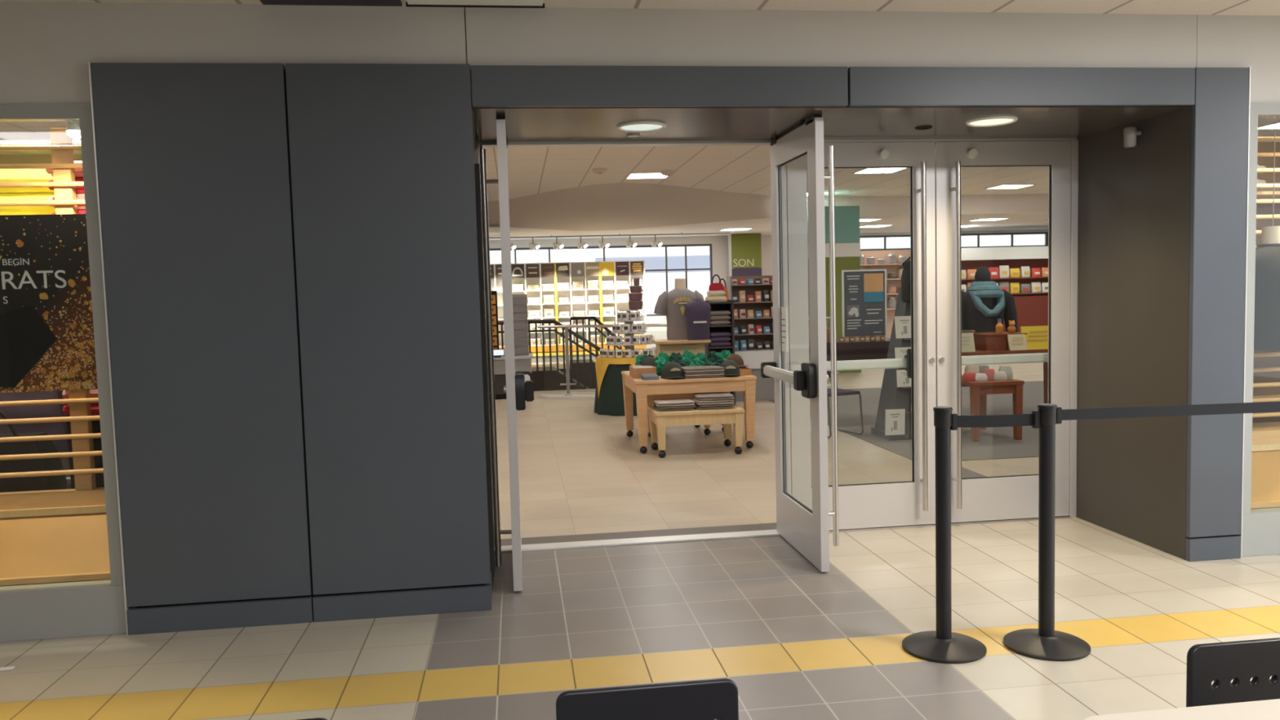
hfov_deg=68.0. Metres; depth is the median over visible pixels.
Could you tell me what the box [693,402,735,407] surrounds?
shirt
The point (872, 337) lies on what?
book
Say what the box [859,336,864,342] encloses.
book
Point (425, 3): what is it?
ceiling panel
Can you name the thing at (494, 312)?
book
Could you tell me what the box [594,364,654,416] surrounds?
round table
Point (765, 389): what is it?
rack
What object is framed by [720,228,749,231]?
diffuser
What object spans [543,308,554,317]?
gift box
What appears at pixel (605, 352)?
mug
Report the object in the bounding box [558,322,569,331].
gift box
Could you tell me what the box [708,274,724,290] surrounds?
handbag
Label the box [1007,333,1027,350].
sign
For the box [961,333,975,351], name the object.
sign
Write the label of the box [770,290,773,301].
pouch
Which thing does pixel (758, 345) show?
pouch
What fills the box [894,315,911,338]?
paper sign
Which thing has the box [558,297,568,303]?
gift box
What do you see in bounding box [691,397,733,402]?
shirt
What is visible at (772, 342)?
pouch
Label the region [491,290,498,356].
tower
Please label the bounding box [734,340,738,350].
pouch
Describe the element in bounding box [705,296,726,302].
shirt
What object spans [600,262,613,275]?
poster
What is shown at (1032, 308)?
shelving
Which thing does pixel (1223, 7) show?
ceiling
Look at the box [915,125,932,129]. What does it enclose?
ring
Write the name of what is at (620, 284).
gift box
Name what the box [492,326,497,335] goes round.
book
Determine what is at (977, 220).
diffuser
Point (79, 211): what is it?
shirt
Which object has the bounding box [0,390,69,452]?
garment
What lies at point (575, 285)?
gift box
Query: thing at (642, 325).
mug
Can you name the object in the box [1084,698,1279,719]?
cafe table
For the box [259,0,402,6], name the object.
ceiling vent
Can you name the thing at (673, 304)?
bust
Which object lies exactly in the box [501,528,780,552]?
threshold
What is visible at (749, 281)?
pouch
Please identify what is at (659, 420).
display table
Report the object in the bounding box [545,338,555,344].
gift box
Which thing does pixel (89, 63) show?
trim
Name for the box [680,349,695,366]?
plant
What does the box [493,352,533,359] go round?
countertop
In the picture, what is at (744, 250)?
sign
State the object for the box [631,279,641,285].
gift box
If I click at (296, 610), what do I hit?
baseboard
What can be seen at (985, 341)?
block
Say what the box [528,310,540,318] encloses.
gift box
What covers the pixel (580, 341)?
gift box
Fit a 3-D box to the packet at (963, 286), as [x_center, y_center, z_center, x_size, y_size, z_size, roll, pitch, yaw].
[7.393,-1.621,21.842,0.230,0.229,0.125,-2,4,0]
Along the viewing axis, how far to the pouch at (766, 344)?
13.11 m
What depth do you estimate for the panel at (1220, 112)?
5.05 m
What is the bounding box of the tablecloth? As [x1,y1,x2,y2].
[595,353,656,397]
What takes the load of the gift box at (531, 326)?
on the shelving at (495, 283)
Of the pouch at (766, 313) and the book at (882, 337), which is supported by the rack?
the pouch at (766, 313)
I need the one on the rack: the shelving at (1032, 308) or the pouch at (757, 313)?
the pouch at (757, 313)
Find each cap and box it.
[626,133,639,137]
[640,355,656,366]
[661,360,684,378]
[720,358,740,376]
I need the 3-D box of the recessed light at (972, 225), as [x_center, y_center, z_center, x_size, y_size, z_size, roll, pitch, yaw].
[7.328,-3.046,21.599,0.620,0.012,0.620,-2,4,-7]
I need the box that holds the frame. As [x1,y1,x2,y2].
[480,137,1078,517]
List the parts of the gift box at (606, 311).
lid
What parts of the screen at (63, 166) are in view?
post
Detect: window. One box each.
[0,103,133,608]
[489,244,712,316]
[859,231,1048,250]
[1242,102,1279,515]
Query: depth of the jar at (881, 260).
20.43 m
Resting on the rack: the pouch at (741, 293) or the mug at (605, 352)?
the pouch at (741, 293)
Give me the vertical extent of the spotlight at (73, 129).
0.091 m
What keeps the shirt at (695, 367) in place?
on the shirt at (719, 370)
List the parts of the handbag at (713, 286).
handle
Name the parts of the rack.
panel, panel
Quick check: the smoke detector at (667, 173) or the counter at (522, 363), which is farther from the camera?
the counter at (522, 363)
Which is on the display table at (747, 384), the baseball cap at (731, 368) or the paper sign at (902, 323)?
the baseball cap at (731, 368)
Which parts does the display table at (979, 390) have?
leg, leg, leg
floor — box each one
[0,517,1279,719]
[495,360,1043,546]
[768,381,1044,478]
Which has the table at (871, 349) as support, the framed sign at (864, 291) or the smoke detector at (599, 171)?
the framed sign at (864, 291)
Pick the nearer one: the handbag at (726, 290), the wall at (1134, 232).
the wall at (1134, 232)
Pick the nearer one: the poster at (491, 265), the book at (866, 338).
the book at (866, 338)
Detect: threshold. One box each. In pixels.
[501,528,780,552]
[828,515,1071,533]
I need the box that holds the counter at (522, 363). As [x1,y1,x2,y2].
[493,352,533,399]
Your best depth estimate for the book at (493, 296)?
14.06 m
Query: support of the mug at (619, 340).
on the tiers
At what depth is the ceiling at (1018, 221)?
20.36 m
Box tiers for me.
[605,309,653,355]
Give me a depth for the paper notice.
5.69 m
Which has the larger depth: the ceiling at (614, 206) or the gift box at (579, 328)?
the gift box at (579, 328)
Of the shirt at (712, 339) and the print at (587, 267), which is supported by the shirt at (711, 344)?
the shirt at (712, 339)
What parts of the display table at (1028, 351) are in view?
leg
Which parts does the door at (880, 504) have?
pull handle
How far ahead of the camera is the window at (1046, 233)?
23.82 m
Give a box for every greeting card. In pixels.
[884,408,905,435]
[894,346,911,358]
[896,369,911,386]
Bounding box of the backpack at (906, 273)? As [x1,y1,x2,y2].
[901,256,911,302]
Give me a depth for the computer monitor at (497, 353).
13.98 m
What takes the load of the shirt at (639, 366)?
on the shirt
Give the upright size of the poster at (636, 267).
0.310 m
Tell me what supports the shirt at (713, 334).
on the shirt at (712, 339)
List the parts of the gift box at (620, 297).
lid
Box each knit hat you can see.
[635,354,647,365]
[639,353,653,364]
[653,359,666,375]
[654,351,670,362]
[669,352,682,361]
[675,360,688,366]
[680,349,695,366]
[688,357,704,366]
[693,351,707,361]
[703,358,720,365]
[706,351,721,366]
[718,350,731,364]
[962,372,975,381]
[964,364,979,373]
[975,373,987,381]
[978,364,989,373]
[982,368,995,380]
[993,371,1007,380]
[998,365,1013,379]
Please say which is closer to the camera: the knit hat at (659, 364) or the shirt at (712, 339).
the knit hat at (659, 364)
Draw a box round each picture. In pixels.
[863,273,883,292]
[863,291,883,302]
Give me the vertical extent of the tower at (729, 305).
1.400 m
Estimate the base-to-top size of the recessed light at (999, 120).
0.024 m
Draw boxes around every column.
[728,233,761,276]
[807,205,861,373]
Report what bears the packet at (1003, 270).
on the shelving at (1032, 308)
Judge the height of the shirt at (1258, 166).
0.088 m
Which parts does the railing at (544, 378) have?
rail, handrail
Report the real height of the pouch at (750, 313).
0.110 m
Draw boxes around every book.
[491,294,495,303]
[491,305,496,314]
[492,315,496,324]
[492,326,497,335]
[493,336,497,345]
[839,337,844,342]
[844,336,848,342]
[848,336,854,342]
[854,336,859,342]
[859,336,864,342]
[864,335,869,342]
[870,335,875,341]
[875,335,879,341]
[880,335,884,341]
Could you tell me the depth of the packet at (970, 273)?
21.81 m
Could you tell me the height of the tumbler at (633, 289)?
0.089 m
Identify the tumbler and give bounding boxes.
[628,293,642,300]
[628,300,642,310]
[629,285,642,293]
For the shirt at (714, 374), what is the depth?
9.08 m
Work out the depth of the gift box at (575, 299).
21.61 m
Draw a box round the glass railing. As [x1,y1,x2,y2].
[537,316,839,398]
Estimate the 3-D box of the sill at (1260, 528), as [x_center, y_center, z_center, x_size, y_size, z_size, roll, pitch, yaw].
[4.535,0.914,5.402,2.550,0.232,0.114,-2,4,-7]
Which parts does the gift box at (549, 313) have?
lid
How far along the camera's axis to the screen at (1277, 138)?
5.56 m
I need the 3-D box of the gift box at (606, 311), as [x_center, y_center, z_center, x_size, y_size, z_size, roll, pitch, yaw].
[-0.733,-1.119,21.816,0.254,0.192,0.208,-2,4,-6]
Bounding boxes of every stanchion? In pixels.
[902,406,1040,663]
[1003,401,1279,661]
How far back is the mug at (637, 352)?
11.86 m
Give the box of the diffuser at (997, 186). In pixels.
[991,185,1029,188]
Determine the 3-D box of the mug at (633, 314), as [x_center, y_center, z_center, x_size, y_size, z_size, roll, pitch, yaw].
[-0.075,-0.563,12.120,0.086,0.100,0.111,3,6,45]
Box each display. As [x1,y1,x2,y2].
[871,288,911,440]
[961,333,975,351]
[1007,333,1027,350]
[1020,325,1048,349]
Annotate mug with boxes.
[600,348,606,356]
[602,349,608,357]
[606,335,612,343]
[608,336,615,344]
[608,349,616,357]
[612,324,616,332]
[615,324,622,332]
[615,336,623,344]
[615,349,624,357]
[617,311,623,319]
[622,311,630,319]
[622,324,631,332]
[623,336,632,344]
[624,349,634,357]
[630,311,639,319]
[631,324,639,332]
[632,335,642,344]
[634,348,643,357]
[636,311,642,319]
[637,323,646,331]
[640,335,648,343]
[642,348,651,355]
[645,334,653,342]
[648,347,656,355]
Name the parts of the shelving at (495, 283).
post, post, post, post, post, post, post, post, post, post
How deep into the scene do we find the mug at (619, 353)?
11.88 m
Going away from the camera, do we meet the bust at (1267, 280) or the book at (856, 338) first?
the bust at (1267, 280)
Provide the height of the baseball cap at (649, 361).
0.138 m
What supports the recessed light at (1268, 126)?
in the ceiling at (743, 169)
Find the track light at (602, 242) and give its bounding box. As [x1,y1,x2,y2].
[488,232,730,249]
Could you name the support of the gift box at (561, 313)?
on the shelving at (495, 283)
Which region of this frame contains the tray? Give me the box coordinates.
[961,329,975,333]
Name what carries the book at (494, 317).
on the tower at (493, 292)
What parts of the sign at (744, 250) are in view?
dark panel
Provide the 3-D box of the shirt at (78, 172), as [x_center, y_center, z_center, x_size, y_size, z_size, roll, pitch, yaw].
[-2.884,-0.980,4.924,0.270,0.082,0.264,-2,4,-4]
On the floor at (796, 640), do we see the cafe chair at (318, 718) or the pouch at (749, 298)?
the cafe chair at (318, 718)
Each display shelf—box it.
[0,139,82,488]
[1252,142,1279,422]
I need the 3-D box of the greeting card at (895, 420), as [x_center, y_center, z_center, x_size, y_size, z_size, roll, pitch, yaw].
[2.505,0.610,9.313,0.215,0.250,0.029,-2,4,-7]
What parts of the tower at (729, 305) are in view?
panel, panel, panel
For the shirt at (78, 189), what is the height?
0.083 m
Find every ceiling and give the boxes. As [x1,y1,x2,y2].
[0,0,1279,15]
[0,78,1279,201]
[471,106,1186,142]
[488,182,1048,231]
[488,213,1048,240]
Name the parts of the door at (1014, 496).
pull handle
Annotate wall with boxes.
[0,1,1279,607]
[471,109,495,601]
[488,229,1048,348]
[1075,106,1233,559]
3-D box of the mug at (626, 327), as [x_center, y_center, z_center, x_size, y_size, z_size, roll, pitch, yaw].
[-0.163,-0.405,12.044,0.086,0.100,0.111,3,6,45]
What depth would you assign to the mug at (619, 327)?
12.05 m
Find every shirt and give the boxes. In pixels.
[0,168,53,193]
[0,192,55,215]
[44,160,83,177]
[48,177,84,193]
[48,193,85,209]
[51,209,85,214]
[62,389,97,399]
[62,402,99,416]
[632,364,653,368]
[653,397,694,404]
[653,402,694,406]
[653,405,693,411]
[654,404,696,408]
[680,365,724,370]
[681,368,724,372]
[682,370,724,374]
[683,373,724,376]
[683,374,724,377]
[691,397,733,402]
[692,391,733,398]
[693,395,734,400]
[693,400,733,404]
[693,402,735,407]
[694,405,733,409]
[708,341,730,346]
[709,315,730,320]
[709,320,730,325]
[709,331,730,337]
[709,337,730,342]
[710,310,730,315]
[1257,164,1266,177]
[1257,177,1266,191]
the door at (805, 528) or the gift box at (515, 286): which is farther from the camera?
the gift box at (515, 286)
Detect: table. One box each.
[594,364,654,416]
[621,370,756,453]
[647,392,711,437]
[647,404,744,457]
[651,339,711,356]
[808,337,890,360]
[961,348,1048,403]
[961,374,1024,441]
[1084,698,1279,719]
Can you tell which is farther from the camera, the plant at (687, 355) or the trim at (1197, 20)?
the plant at (687, 355)
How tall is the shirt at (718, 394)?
0.023 m
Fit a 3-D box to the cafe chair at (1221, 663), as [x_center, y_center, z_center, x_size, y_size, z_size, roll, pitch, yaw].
[1.314,0.978,1.772,0.375,0.802,0.440,-2,4,-7]
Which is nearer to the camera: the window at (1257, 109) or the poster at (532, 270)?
the window at (1257, 109)
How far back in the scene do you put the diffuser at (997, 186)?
16.53 m
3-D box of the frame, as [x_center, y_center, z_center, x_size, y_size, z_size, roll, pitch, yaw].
[0.946,-0.128,5.895,3.737,2.435,0.110,-2,4,-7]
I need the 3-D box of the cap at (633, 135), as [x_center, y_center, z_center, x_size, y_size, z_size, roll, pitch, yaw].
[-0.038,-1.287,5.446,0.075,0.006,0.075,-2,4,-7]
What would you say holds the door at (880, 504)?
in the wall at (46, 48)
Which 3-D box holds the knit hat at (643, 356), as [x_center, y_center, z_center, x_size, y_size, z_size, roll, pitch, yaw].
[0.081,0.043,9.732,0.165,0.224,0.199,-3,4,-15]
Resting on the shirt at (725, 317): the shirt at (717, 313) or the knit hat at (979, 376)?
the shirt at (717, 313)
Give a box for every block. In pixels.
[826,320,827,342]
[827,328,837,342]
[973,331,1026,351]
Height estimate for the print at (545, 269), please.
0.145 m
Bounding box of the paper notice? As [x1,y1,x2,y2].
[781,306,786,351]
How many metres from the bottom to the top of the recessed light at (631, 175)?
0.012 m
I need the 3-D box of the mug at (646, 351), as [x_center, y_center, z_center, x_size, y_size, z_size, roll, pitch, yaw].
[0.079,-0.093,11.962,0.086,0.100,0.111,2,5,38]
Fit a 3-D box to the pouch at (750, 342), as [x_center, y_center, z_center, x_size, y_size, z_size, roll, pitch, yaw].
[1.535,-0.214,13.105,0.092,0.147,0.064,-1,4,2]
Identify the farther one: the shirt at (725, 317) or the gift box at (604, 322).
the gift box at (604, 322)
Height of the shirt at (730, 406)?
0.022 m
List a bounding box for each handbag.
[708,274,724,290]
[719,278,728,302]
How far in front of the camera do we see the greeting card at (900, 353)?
9.44 m
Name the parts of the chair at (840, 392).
backrest, sled leg, seat, sled leg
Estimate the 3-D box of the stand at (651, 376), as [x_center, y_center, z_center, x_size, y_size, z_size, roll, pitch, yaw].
[0.097,0.161,9.064,0.150,0.054,0.118,-3,4,-13]
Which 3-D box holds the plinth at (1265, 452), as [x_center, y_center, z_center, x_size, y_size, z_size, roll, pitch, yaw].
[4.433,0.680,6.025,2.375,0.615,1.165,-2,4,-7]
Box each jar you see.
[860,253,864,264]
[866,255,875,264]
[877,257,885,263]
[888,253,896,263]
[888,272,896,278]
[888,284,896,293]
[888,297,896,308]
[897,254,906,263]
[897,267,902,278]
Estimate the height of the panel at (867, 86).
0.190 m
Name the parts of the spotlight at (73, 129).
bulb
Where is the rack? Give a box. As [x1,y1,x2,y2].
[726,275,774,401]
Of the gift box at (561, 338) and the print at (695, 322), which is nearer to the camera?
the print at (695, 322)
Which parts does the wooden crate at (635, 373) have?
panel, panel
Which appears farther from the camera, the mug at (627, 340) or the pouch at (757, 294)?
the pouch at (757, 294)
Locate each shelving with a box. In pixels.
[489,260,646,363]
[860,249,910,337]
[960,245,1048,332]
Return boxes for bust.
[653,278,704,340]
[685,299,711,340]
[961,266,1017,333]
[1253,116,1279,350]
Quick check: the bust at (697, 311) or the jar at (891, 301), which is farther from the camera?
the jar at (891, 301)
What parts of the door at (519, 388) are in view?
pull handle, frame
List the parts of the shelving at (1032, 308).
panel, panel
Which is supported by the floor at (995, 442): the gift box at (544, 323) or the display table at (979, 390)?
the display table at (979, 390)
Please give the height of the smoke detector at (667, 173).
0.060 m
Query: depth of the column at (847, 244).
16.74 m
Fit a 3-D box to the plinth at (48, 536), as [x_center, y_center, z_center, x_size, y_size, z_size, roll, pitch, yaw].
[-3.707,0.977,4.979,2.400,0.615,1.165,-2,4,-7]
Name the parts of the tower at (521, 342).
drawer, drawer, drawer, drawer, drawer, drawer, drawer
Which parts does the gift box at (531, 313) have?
lid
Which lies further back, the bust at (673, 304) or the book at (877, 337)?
the book at (877, 337)
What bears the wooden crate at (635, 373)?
on the display table at (747, 384)
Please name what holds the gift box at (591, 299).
on the shelving at (495, 283)
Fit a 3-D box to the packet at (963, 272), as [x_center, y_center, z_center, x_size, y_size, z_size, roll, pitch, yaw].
[7.383,-1.968,21.817,0.230,0.204,0.125,-2,4,-6]
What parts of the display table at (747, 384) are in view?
leg, leg, leg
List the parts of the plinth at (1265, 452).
rail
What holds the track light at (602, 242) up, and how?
hanging from the ceiling at (1018, 221)
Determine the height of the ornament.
0.137 m
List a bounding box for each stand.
[66,420,104,488]
[640,373,658,380]
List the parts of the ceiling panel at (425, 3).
panel frame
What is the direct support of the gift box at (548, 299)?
on the shelving at (495, 283)
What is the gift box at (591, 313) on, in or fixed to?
on the shelving at (495, 283)
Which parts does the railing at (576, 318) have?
handrail, rail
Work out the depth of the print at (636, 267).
21.68 m
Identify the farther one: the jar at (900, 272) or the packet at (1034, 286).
the packet at (1034, 286)
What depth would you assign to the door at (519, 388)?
4.86 m
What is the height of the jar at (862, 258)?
0.230 m
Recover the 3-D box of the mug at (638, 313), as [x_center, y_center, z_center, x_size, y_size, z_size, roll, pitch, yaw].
[-0.035,-0.571,12.215,0.086,0.100,0.111,1,5,31]
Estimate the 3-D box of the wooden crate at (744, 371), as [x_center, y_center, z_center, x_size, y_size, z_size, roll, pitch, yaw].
[0.968,0.037,9.412,0.293,0.203,0.382,-2,4,-7]
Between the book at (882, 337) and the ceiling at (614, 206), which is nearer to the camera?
the book at (882, 337)
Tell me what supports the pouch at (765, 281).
on the rack
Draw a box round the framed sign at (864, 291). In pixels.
[841,269,886,341]
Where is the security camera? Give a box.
[1123,126,1141,147]
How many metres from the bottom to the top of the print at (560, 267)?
0.110 m
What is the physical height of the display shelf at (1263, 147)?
1.884 m
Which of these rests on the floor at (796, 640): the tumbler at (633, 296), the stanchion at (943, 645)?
the stanchion at (943, 645)
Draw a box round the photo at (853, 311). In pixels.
[847,305,859,317]
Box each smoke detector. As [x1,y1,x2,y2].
[591,168,607,173]
[660,170,675,176]
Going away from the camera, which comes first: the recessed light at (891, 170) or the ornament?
the ornament
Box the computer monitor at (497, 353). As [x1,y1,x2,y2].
[493,348,504,357]
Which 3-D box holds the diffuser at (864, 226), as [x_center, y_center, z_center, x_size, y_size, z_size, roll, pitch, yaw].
[5.126,-2.922,20.712,0.560,0.006,0.560,-2,4,-7]
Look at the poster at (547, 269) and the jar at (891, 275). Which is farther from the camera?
the poster at (547, 269)
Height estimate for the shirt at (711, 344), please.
0.063 m
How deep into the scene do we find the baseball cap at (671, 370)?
9.08 m
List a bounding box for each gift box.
[512,284,523,290]
[527,284,538,290]
[527,297,539,304]
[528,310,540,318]
[529,323,539,329]
[530,337,540,345]
[542,284,553,290]
[542,294,554,303]
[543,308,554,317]
[544,323,554,329]
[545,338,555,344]
[556,282,568,289]
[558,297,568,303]
[558,311,568,316]
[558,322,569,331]
[559,337,568,344]
[572,281,583,289]
[572,296,584,302]
[572,311,585,316]
[573,323,585,330]
[574,337,582,343]
[586,280,598,288]
[587,295,598,302]
[587,310,599,315]
[590,320,599,329]
[590,334,599,342]
[601,280,613,288]
[602,294,613,302]
[602,306,613,315]
[603,321,613,329]
[616,280,627,288]
[616,293,628,302]
[617,333,624,342]
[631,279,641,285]
[631,308,642,314]
[633,277,639,285]
[633,320,643,324]
[633,333,644,341]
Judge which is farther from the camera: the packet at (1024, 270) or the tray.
the packet at (1024, 270)
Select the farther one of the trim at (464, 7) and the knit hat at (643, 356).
the knit hat at (643, 356)
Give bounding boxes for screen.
[0,128,103,490]
[1252,136,1279,417]
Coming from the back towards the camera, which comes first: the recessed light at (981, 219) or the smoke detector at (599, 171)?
the recessed light at (981, 219)
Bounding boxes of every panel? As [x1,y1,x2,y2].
[90,62,311,607]
[284,63,490,595]
[405,0,544,8]
[471,65,848,106]
[848,66,1195,106]
[1186,67,1248,537]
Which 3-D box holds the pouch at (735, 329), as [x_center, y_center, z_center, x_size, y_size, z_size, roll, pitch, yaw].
[1.308,-0.398,13.063,0.092,0.092,0.064,-3,4,-17]
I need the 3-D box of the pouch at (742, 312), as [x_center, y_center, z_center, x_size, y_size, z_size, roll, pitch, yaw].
[1.413,-0.637,13.061,0.092,0.122,0.064,-3,4,-19]
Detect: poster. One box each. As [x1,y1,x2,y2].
[0,213,97,392]
[489,264,493,278]
[495,264,502,278]
[511,263,524,278]
[525,263,539,277]
[541,263,554,277]
[555,262,569,276]
[570,262,584,276]
[586,262,599,275]
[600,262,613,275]
[615,261,629,275]
[630,261,644,275]
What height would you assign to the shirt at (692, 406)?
0.022 m
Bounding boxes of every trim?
[88,62,129,635]
[464,7,467,63]
[470,69,1191,108]
[475,163,495,572]
[1196,19,1197,67]
[1237,66,1250,558]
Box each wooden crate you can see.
[629,365,656,378]
[726,353,751,375]
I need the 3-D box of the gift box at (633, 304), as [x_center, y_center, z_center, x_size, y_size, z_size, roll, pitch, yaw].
[-0.056,-0.703,12.168,0.187,0.114,0.187,-2,4,-7]
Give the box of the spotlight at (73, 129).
[66,120,80,138]
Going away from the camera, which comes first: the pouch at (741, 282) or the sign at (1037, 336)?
the sign at (1037, 336)
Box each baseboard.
[126,584,491,635]
[1185,534,1240,561]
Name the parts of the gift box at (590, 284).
lid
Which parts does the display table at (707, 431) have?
leg, leg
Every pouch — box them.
[731,279,737,284]
[732,293,737,302]
[733,309,737,318]
[733,327,737,334]
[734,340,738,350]
[738,279,745,284]
[738,290,745,302]
[739,309,746,318]
[739,325,746,334]
[739,340,746,350]
[746,278,753,284]
[746,295,753,302]
[746,310,754,318]
[747,324,754,333]
[747,338,754,350]
[754,278,760,284]
[755,291,761,302]
[755,311,761,317]
[755,324,762,333]
[755,342,762,349]
[762,278,768,284]
[762,289,769,301]
[763,310,769,317]
[763,326,769,333]
[763,341,770,349]
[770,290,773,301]
[770,306,773,317]
[771,341,773,349]
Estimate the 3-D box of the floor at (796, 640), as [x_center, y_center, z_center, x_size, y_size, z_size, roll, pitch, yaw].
[1.298,1.509,-0.058,20.000,0.001,12.100,-2,4,-7]
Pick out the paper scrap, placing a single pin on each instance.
(11, 668)
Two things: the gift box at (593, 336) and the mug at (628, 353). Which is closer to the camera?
the mug at (628, 353)
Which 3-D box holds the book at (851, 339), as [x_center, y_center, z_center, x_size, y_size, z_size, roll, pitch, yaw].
[2.301,-0.224,10.300,0.048,0.062,0.026,-2,4,-7]
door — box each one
[480,115,533,591]
[760,115,839,572]
[786,142,936,529]
[934,141,1071,522]
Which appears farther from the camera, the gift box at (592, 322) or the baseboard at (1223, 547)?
the gift box at (592, 322)
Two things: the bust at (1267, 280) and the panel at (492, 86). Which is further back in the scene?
the bust at (1267, 280)
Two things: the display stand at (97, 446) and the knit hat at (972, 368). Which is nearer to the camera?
the display stand at (97, 446)
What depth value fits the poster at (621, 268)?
21.64 m
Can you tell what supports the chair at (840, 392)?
on the floor at (582, 477)
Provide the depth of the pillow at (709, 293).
12.28 m
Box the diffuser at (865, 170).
[857,168,904,173]
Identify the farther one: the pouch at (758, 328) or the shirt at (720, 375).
the pouch at (758, 328)
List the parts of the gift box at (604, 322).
lid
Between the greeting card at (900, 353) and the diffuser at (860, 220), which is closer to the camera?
the greeting card at (900, 353)
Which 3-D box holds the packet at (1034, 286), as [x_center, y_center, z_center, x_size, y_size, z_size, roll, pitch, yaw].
[9.211,-1.691,22.076,0.230,0.235,0.125,-2,4,-5]
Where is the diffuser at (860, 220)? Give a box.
[859,218,879,221]
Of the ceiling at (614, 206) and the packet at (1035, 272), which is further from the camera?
the packet at (1035, 272)
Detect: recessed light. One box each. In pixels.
[616,121,666,132]
[624,172,670,178]
[719,227,753,231]
[851,167,909,173]
[859,217,883,221]
[859,224,893,227]
[960,224,981,227]
[965,115,1017,126]
[967,217,1010,221]
[984,183,1035,189]
[1257,121,1279,129]
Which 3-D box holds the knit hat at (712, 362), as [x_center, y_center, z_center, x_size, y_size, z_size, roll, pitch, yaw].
[0.711,0.066,9.560,0.160,0.174,0.188,-4,5,-26]
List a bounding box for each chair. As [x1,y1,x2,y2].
[297,717,327,719]
[555,678,738,719]
[808,354,863,438]
[1186,637,1279,706]
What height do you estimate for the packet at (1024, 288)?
0.206 m
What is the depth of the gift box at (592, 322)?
21.69 m
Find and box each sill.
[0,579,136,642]
[1241,507,1279,556]
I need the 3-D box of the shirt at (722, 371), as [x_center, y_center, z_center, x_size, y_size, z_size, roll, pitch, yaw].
[0.604,0.114,9.225,0.400,0.020,0.305,-2,4,-6]
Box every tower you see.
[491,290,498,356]
[512,293,528,355]
[704,300,735,404]
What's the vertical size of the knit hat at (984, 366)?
0.120 m
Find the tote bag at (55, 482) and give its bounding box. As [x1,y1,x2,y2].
[0,409,67,492]
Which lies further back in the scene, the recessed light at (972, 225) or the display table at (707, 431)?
the recessed light at (972, 225)
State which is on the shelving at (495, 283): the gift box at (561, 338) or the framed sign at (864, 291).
the gift box at (561, 338)
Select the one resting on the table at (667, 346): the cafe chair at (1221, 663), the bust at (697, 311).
the bust at (697, 311)
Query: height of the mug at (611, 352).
0.100 m
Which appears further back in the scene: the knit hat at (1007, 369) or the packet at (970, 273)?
the packet at (970, 273)
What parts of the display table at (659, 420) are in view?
leg, leg, leg, leg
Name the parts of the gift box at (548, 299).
lid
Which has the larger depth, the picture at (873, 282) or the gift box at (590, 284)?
the gift box at (590, 284)
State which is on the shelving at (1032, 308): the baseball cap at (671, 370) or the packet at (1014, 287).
the packet at (1014, 287)
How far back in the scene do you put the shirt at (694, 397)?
8.87 m
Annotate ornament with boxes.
[1007,320,1015,333]
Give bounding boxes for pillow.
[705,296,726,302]
[706,290,725,296]
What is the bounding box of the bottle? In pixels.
[995,319,1003,333]
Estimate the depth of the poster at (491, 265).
21.27 m
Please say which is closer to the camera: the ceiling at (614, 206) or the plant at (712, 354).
the plant at (712, 354)
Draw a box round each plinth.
[0,487,111,586]
[1250,421,1279,509]
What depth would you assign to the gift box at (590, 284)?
21.63 m
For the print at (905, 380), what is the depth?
9.42 m
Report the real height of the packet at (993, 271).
0.248 m
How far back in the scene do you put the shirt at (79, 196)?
4.83 m
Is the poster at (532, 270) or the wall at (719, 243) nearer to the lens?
the poster at (532, 270)
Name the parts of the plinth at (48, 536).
rail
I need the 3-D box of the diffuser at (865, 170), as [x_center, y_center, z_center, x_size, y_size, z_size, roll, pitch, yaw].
[3.463,-2.736,13.684,0.560,0.006,0.560,-2,4,-7]
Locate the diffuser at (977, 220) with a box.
[971,218,1003,221]
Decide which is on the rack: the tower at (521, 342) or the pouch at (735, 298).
the pouch at (735, 298)
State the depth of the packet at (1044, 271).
22.04 m
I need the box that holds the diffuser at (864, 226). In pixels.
[859,225,888,227]
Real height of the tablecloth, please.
0.516 m
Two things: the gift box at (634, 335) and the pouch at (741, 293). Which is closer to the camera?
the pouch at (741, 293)
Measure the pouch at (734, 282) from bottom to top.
0.080 m
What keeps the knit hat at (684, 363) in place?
on the display table at (747, 384)
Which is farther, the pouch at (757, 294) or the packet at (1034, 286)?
the packet at (1034, 286)
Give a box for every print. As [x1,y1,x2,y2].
[0,305,57,387]
[512,266,523,275]
[528,266,537,273]
[542,266,552,273]
[558,265,568,270]
[586,266,599,269]
[602,267,608,275]
[631,262,641,271]
[673,297,691,303]
[680,305,684,315]
[693,320,706,323]
[890,413,900,431]
[899,320,909,334]
[902,372,909,384]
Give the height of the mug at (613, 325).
0.100 m
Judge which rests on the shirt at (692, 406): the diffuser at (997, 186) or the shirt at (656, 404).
the shirt at (656, 404)
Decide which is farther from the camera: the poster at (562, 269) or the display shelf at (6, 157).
the poster at (562, 269)
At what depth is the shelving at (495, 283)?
21.75 m
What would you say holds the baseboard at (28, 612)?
attached to the wall at (46, 48)
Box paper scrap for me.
[0,666,15,671]
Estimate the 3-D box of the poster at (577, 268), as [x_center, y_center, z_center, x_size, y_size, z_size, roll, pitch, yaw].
[-1.412,-2.050,21.517,0.300,0.310,0.010,-2,4,-7]
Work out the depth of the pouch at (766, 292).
13.06 m
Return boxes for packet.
[961,270,966,279]
[961,284,966,292]
[966,269,976,278]
[987,266,998,278]
[998,265,1008,277]
[998,281,1008,293]
[1008,268,1019,277]
[1008,282,1019,293]
[1019,266,1030,277]
[1019,284,1030,293]
[1030,267,1040,276]
[1030,282,1040,292]
[1040,267,1048,276]
[1040,282,1048,292]

